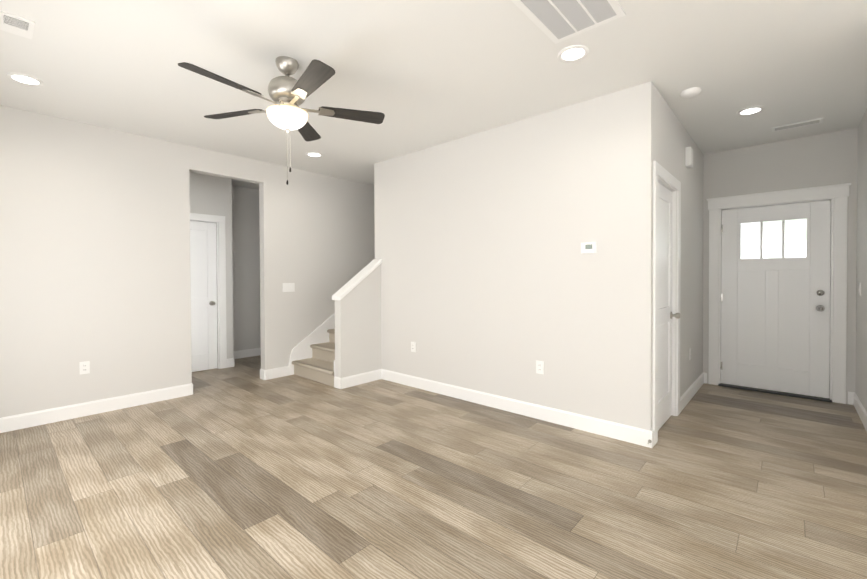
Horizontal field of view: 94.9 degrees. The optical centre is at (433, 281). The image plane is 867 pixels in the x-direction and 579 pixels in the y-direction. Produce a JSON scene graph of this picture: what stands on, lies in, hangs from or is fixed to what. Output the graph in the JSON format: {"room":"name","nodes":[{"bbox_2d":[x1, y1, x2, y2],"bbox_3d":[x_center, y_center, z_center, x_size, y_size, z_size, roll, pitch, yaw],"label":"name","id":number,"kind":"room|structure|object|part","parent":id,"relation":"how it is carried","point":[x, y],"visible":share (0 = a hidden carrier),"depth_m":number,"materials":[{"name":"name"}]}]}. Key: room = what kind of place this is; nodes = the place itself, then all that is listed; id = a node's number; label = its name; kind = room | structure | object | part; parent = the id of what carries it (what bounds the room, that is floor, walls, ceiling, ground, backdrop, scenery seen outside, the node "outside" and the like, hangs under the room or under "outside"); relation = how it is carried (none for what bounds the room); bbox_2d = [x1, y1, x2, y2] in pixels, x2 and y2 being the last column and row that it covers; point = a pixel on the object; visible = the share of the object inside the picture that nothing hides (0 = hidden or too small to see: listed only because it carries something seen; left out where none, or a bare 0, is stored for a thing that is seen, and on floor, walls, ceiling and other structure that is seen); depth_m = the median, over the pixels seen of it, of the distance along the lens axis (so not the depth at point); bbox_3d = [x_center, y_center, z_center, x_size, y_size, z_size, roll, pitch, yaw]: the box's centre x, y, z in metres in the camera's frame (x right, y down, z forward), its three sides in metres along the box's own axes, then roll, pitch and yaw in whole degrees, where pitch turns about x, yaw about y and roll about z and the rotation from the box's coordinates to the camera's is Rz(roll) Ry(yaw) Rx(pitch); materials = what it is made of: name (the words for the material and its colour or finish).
{"room":"living room","nodes":[
{"label":"living room","id":0,"kind":"room"},
{"bbox_2d":[0,105,374,417],"bbox_3d":[-1.970,-0.133,5.201,0.120,2.720,6.470,0,1,42],"label":"wall","id":1,"kind":"structure","parent":0,"point":[95,246],"depth_m":3.91,"materials":[{"name":"white paint"}]},
{"bbox_2d":[79,361,89,373],"bbox_3d":[-3.240,0.801,3.693,0.008,0.115,0.072,0,1,42],"label":"outlet","id":2,"kind":"object","parent":1,"relation":"attached to","point":[84,367],"visible":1,"depth_m":3.69,"materials":[{"name":"white plastic"}]},
{"bbox_2d":[0,383,192,432],"bbox_3d":[-3.316,1.189,3.630,0.044,0.124,2.004,0,1,42],"label":"baseboard","id":3,"kind":"structure","parent":1,"relation":"attached to","point":[26,420],"depth_m":3.71,"materials":[{"name":"white wood"}]},
{"bbox_2d":[260,366,288,379],"bbox_3d":[-2.011,1.167,5.087,0.044,0.124,0.324,0,1,42],"label":"baseboard","id":4,"kind":"structure","parent":1,"relation":"attached to","point":[273,373],"depth_m":5.05,"materials":[{"name":"white wood"}]},
{"bbox_2d":[283,283,294,291],"bbox_3d":[-1.890,0.077,5.193,0.011,0.115,0.165,0,1,42],"label":"light switch","id":5,"kind":"object","parent":1,"relation":"attached to","point":[288,287],"visible":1,"depth_m":5.19,"materials":[{"name":"white plastic"}]},
{"bbox_2d":[289,313,334,374],"bbox_3d":[-0.874,0.060,6.324,0.016,2.298,3.060,0,1,42],"label":"trim","id":6,"kind":"structure","parent":1,"relation":"attached to","point":[302,349],"depth_m":5.42,"materials":[{"name":"white wood"}]},
{"bbox_2d":[189,172,236,361],"bbox_3d":[-3.514,-0.125,5.096,0.120,2.720,1.753,0,1,42],"label":"wall","id":7,"kind":"structure","parent":0,"point":[209,194],"depth_m":5.63,"materials":[{"name":"white paint"}]},
{"bbox_2d":[190,221,216,371],"bbox_3d":[-3.308,0.206,5.306,0.035,2.034,0.760,0,1,42],"label":"hall door","id":8,"kind":"structure","parent":7,"relation":"in","point":[203,295],"depth_m":5.46,"materials":[{"name":"white paint"}]},
{"bbox_2d":[190,213,226,368],"bbox_3d":[-3.312,0.159,5.310,0.136,2.144,0.976,0,1,42],"label":"door frame","id":9,"kind":"structure","parent":7,"relation":"attached to","point":[220,220],"depth_m":5.58,"materials":[{"name":"white wood"}]},
{"bbox_2d":[227,356,235,367],"bbox_3d":[-3.059,1.161,5.895,0.524,0.124,0.014,0,1,42],"label":"baseboard","id":10,"kind":"structure","parent":7,"relation":"attached to","point":[231,363],"depth_m":5.69,"materials":[{"name":"white wood"}]},
{"bbox_2d":[233,186,260,350],"bbox_3d":[-3.167,-0.141,6.300,0.130,2.720,3.770,0,1,42],"label":"wall","id":11,"kind":"structure","parent":0,"point":[237,207],"depth_m":6.39,"materials":[{"name":"white paint"}]},
{"bbox_2d":[233,348,260,358],"bbox_3d":[-2.604,1.148,6.831,0.014,0.124,2.017,0,1,42],"label":"baseboard","id":12,"kind":"structure","parent":11,"relation":"attached to","point":[256,351],"depth_m":6.39,"materials":[{"name":"white wood"}]},
{"bbox_2d":[335,264,381,377],"bbox_3d":[-0.903,0.497,4.817,0.120,1.460,0.606,0,1,42],"label":"wall","id":13,"kind":"structure","parent":0,"point":[358,329],"depth_m":4.76,"materials":[{"name":"white paint"}]},
{"bbox_2d":[332,259,381,299],"bbox_3d":[-0.914,-0.034,4.801,0.170,0.492,0.631,0,1,42],"label":"trim","id":14,"kind":"structure","parent":13,"relation":"on","point":[354,281],"depth_m":4.75,"materials":[{"name":"white wood"}]},
{"bbox_2d":[336,369,379,388],"bbox_3d":[-0.864,1.166,4.765,0.014,0.124,0.594,0,1,42],"label":"baseboard","id":15,"kind":"structure","parent":13,"relation":"attached to","point":[341,383],"depth_m":4.71,"materials":[{"name":"white wood"}]},
{"bbox_2d":[0,355,866,578],"bbox_3d":[0.606,1.294,2.916,10.260,0.100,6.470,0,1,42],"label":"floor","id":16,"kind":"structure","parent":0,"point":[240,469],"depth_m":2.38,"materials":[{"name":"brown wood"}]},
{"bbox_2d":[292,329,334,386],"bbox_3d":[-0.526,0.221,6.026,0.930,1.980,3.005,0,1,42],"label":"stairs","id":17,"kind":"structure","parent":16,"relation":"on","point":[318,366],"depth_m":5.12,"materials":[{"name":"beige carpet"}]},
{"bbox_2d":[0,0,866,189],"bbox_3d":[0.594,-1.526,2.883,10.260,0.100,6.470,0,1,42],"label":"ceiling","id":18,"kind":"structure","parent":0,"point":[422,74],"depth_m":2.73,"materials":[{"name":"white paint"}]},
{"bbox_2d":[0,10,34,38],"bbox_3d":[-2.370,-1.452,2.256,0.230,0.010,0.140,0,1,42],"label":"ceiling vent","id":19,"kind":"object","parent":18,"relation":"in","point":[16,25],"visible":1,"depth_m":2.25,"materials":[{"name":"white metal"}]},
{"bbox_2d":[6,72,43,85],"bbox_3d":[-2.947,-1.458,2.873,0.190,0.008,0.190,0,1,42],"label":"recessed light","id":20,"kind":"object","parent":18,"relation":"in","point":[11,74],"depth_m":2.87,"materials":[{"name":"white glass"}]},
{"bbox_2d":[178,56,384,184],"bbox_3d":[-0.981,-1.074,2.632,1.275,0.786,1.264,0,1,42],"label":"ceiling fan","id":21,"kind":"object","parent":18,"relation":"hanging from","point":[280,87],"depth_m":2.58,"materials":[{"name":"brown wood"}]},
{"bbox_3d":[-1.220,-1.167,2.310,0.130,0.036,0.455,0,1,34],"label":"ceiling fan blade","id":22,"kind":"part","parent":21,"relation":"part of","materials":[{"name":"brown wood"}]},
{"bbox_3d":[-1.388,-1.172,2.783,0.455,0.036,0.130,0,1,16],"label":"ceiling fan blade","id":23,"kind":"part","parent":21,"relation":"part of","materials":[{"name":"brown wood"}]},
{"bbox_3d":[-1.167,-1.166,2.719,0.225,0.024,0.089,0,1,16],"label":"ceiling fan blade bracket","id":24,"kind":"part","parent":21,"relation":"part of","materials":[{"name":"silver metal"}]},
{"bbox_3d":[-1.091,-1.164,2.500,0.088,0.024,0.225,0,1,34],"label":"ceiling fan blade bracket","id":25,"kind":"part","parent":21,"relation":"part of","materials":[{"name":"metal"}]},
{"bbox_3d":[-0.977,-1.075,2.663,0.264,0.105,0.264,0,1,42],"label":"ceiling fan bowl","id":26,"kind":"part","parent":21,"relation":"part of","materials":[{"name":"white glass"}]},
{"bbox_3d":[-1.025,-0.931,2.812,0.034,0.496,0.014,0,1,-20],"label":"ceiling fan pull chains","id":27,"kind":"part","parent":21,"relation":"part of","materials":[{"name":"silver metal"}]},
{"bbox_3d":[-0.859,-1.165,2.505,0.089,0.024,0.225,-1,1,-38],"label":"ceiling fan blade bracket","id":28,"kind":"part","parent":21,"relation":"part of","materials":[{"name":"metal"}]},
{"bbox_3d":[-0.717,-1.169,2.323,0.130,0.036,0.455,-1,1,-38],"label":"ceiling fan blade","id":29,"kind":"part","parent":21,"relation":"part of","materials":[{"name":"brown wood"}]},
{"bbox_3d":[-0.791,-1.168,2.727,0.225,0.024,0.089,0,1,-20],"label":"ceiling fan blade bracket","id":30,"kind":"part","parent":21,"relation":"part of","materials":[{"name":"metal"}]},
{"bbox_3d":[-0.575,-1.176,2.805,0.455,0.036,0.130,0,1,-20],"label":"ceiling fan blade","id":31,"kind":"part","parent":21,"relation":"part of","materials":[{"name":"brown wood"}]},
{"bbox_3d":[-0.982,-1.169,2.860,0.089,0.024,0.225,0,1,-2],"label":"bracket","id":32,"kind":"object","parent":21,"relation":"attached to","visible":0},
{"bbox_2d":[297,121,320,140],"bbox_3d":[-0.989,-1.177,3.089,0.130,0.036,0.455,0,1,-2],"label":"blade","id":33,"kind":"object","parent":32,"relation":"attached to","point":[307,131],"visible":0.62,"depth_m":3.15,"materials":[{"name":"brown wood"}]},
{"bbox_2d":[306,152,322,156],"bbox_3d":[-1.398,-1.485,4.660,0.190,0.008,0.190,0,1,42],"label":"recessed light","id":34,"kind":"object","parent":18,"relation":"in","point":[320,154],"visible":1,"depth_m":4.64,"materials":[{"name":"white plastic"}]},
{"bbox_2d":[511,0,625,43],"bbox_3d":[0.727,-1.464,2.120,0.405,0.008,0.530,0,1,42],"label":"ceiling vent","id":35,"kind":"object","parent":18,"relation":"in","point":[556,21],"visible":1,"depth_m":2.18,"materials":[{"name":"white metal"}]},
{"bbox_2d":[558,45,588,61],"bbox_3d":[0.902,-1.470,2.569,0.190,0.008,0.190,0,1,42],"label":"recessed light","id":36,"kind":"object","parent":18,"relation":"in","point":[583,47],"depth_m":2.56,"materials":[{"name":"white glass"}]},
{"bbox_2d":[680,87,701,97],"bbox_3d":[2.010,-1.467,3.106,0.140,0.036,0.140,0,1,42],"label":"smoke detector","id":37,"kind":"object","parent":18,"relation":"attached to","point":[691,92],"visible":1,"depth_m":3.07,"materials":[{"name":"white plastic"}]},
{"bbox_2d":[737,106,764,115],"bbox_3d":[2.768,-1.488,3.473,0.190,0.008,0.190,0,1,42],"label":"recessed light","id":38,"kind":"object","parent":18,"relation":"in","point":[762,108],"depth_m":3.46,"materials":[{"name":"white plastic"}]},
{"bbox_2d":[772,118,822,131],"bbox_3d":[3.472,-1.495,3.803,0.360,0.008,0.140,0,1,42],"label":"ceiling vent","id":39,"kind":"object","parent":18,"relation":"in","point":[798,124],"visible":0.98,"depth_m":3.79,"materials":[{"name":"white metal"}]},
{"bbox_2d":[374,81,654,430],"bbox_3d":[0.474,-0.130,4.060,3.175,2.720,0.120,0,1,42],"label":"wall","id":40,"kind":"structure","parent":0,"point":[494,281],"depth_m":3.60,"materials":[{"name":"white paint"}]},
{"bbox_2d":[411,342,415,351],"bbox_3d":[-0.236,0.761,4.624,0.072,0.115,0.008,0,1,42],"label":"outlet","id":41,"kind":"object","parent":40,"relation":"attached to","point":[413,346],"visible":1,"depth_m":4.62,"materials":[{"name":"white plastic"}]},
{"bbox_2d":[380,369,653,447],"bbox_3d":[0.486,1.169,3.982,3.069,0.124,0.018,0,1,42],"label":"baseboard","id":42,"kind":"structure","parent":40,"relation":"attached to","point":[630,434],"depth_m":3.60,"materials":[{"name":"white wood"}]},
{"bbox_2d":[536,360,543,373],"bbox_3d":[0.951,0.769,3.560,0.072,0.115,0.008,0,1,42],"label":"outlet","id":43,"kind":"object","parent":40,"relation":"attached to","point":[539,367],"visible":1,"depth_m":3.56,"materials":[{"name":"white plastic"}]},
{"bbox_2d":[581,242,595,253],"bbox_3d":[1.265,-0.276,3.252,0.124,0.090,0.024,0,1,42],"label":"thermostat","id":44,"kind":"object","parent":40,"relation":"attached to","point":[588,247],"visible":1,"depth_m":3.24,"materials":[{"name":"white plastic"}]},
{"bbox_2d":[655,87,703,396],"bbox_3d":[2.168,-0.138,4.150,0.770,2.720,2.274,0,1,42],"label":"wall","id":45,"kind":"structure","parent":0,"point":[673,139],"depth_m":4.01,"materials":[{"name":"white paint"}]},
{"bbox_2d":[652,161,680,444],"bbox_3d":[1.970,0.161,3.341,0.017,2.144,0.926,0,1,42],"label":"door frame","id":46,"kind":"structure","parent":45,"relation":"attached to","point":[663,174],"depth_m":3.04,"materials":[{"name":"white wood"}]},
{"bbox_2d":[658,182,679,429],"bbox_3d":[1.958,0.208,3.352,0.110,2.034,0.710,0,1,42],"label":"closet door","id":47,"kind":"structure","parent":45,"relation":"in","point":[665,207],"depth_m":3.45,"materials":[{"name":"white paint"}]},
{"bbox_3d":[2.165,0.304,3.558,0.075,0.064,0.064,0,1,42],"label":"closet door knob","id":48,"kind":"part","parent":47,"relation":"part of","materials":[{"name":"silver metal"}]},
{"bbox_2d":[685,147,692,167],"bbox_3d":[2.531,-1.227,3.932,0.050,0.180,0.120,0,1,42],"label":"door chime","id":49,"kind":"object","parent":45,"relation":"attached to","point":[688,157],"visible":1,"depth_m":3.89,"materials":[{"name":"white plastic"}]},
{"bbox_2d":[680,372,706,412],"bbox_3d":[2.760,1.157,4.220,0.031,0.124,1.410,0,1,42],"label":"baseboard","id":50,"kind":"structure","parent":45,"relation":"attached to","point":[691,391],"depth_m":4.18,"materials":[{"name":"white wood"}]},
{"bbox_2d":[703,128,857,403],"bbox_3d":[2.236,-0.156,5.696,5.486,2.720,0.120,0,1,42],"label":"wall","id":51,"kind":"structure","parent":0,"point":[826,159],"depth_m":4.20,"materials":[{"name":"white paint"}]},
{"bbox_2d":[718,383,831,402],"bbox_3d":[3.710,1.204,4.366,0.932,0.019,0.165,0,1,42],"label":"front door threshold sill","id":52,"kind":"structure","parent":51,"relation":"attached to","point":[777,392],"depth_m":4.28,"materials":[{"name":"grey metal"}]},
{"bbox_2d":[720,201,830,397],"bbox_3d":[3.684,0.185,4.340,0.914,2.018,0.119,0,1,42],"label":"front door","id":53,"kind":"structure","parent":51,"relation":"in","point":[775,329],"depth_m":4.32,"materials":[{"name":"white paint"}]},
{"bbox_3d":[3.361,0.187,4.645,0.026,1.690,0.011,0,1,42],"label":"front door hinges","id":54,"kind":"part","parent":53,"relation":"part of","materials":[{"name":"silver metal"}]},
{"bbox_3d":[3.958,0.197,4.065,0.064,0.222,0.075,0,1,42],"label":"front door knob","id":55,"kind":"part","parent":53,"relation":"part of","materials":[{"name":"silver metal"}]},
{"bbox_2d":[706,183,850,403],"bbox_3d":[3.709,0.122,4.357,1.180,2.184,0.153,0,1,42],"label":"door frame","id":56,"kind":"structure","parent":51,"relation":"attached to","point":[839,193],"depth_m":4.06,"materials":[{"name":"white wood"}]},
{"bbox_2d":[855,109,866,411],"bbox_3d":[3.446,-0.130,3.025,0.120,2.720,2.244,0,1,42],"label":"wall","id":57,"kind":"structure","parent":0,"point":[861,342],"depth_m":3.53,"materials":[{"name":"white paint"}]},
{"bbox_2d":[848,392,866,431],"bbox_3d":[3.347,1.169,3.033,0.026,0.124,2.394,0,1,42],"label":"baseboard","id":58,"kind":"structure","parent":57,"relation":"attached to","point":[853,399],"depth_m":3.63,"materials":[{"name":"white wood"}]},
{"label":"outside","id":59,"kind":"structure","parent":0,"visible":0},
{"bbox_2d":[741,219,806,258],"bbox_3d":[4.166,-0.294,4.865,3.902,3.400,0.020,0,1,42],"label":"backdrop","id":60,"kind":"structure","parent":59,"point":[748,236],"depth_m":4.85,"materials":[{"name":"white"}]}
]}

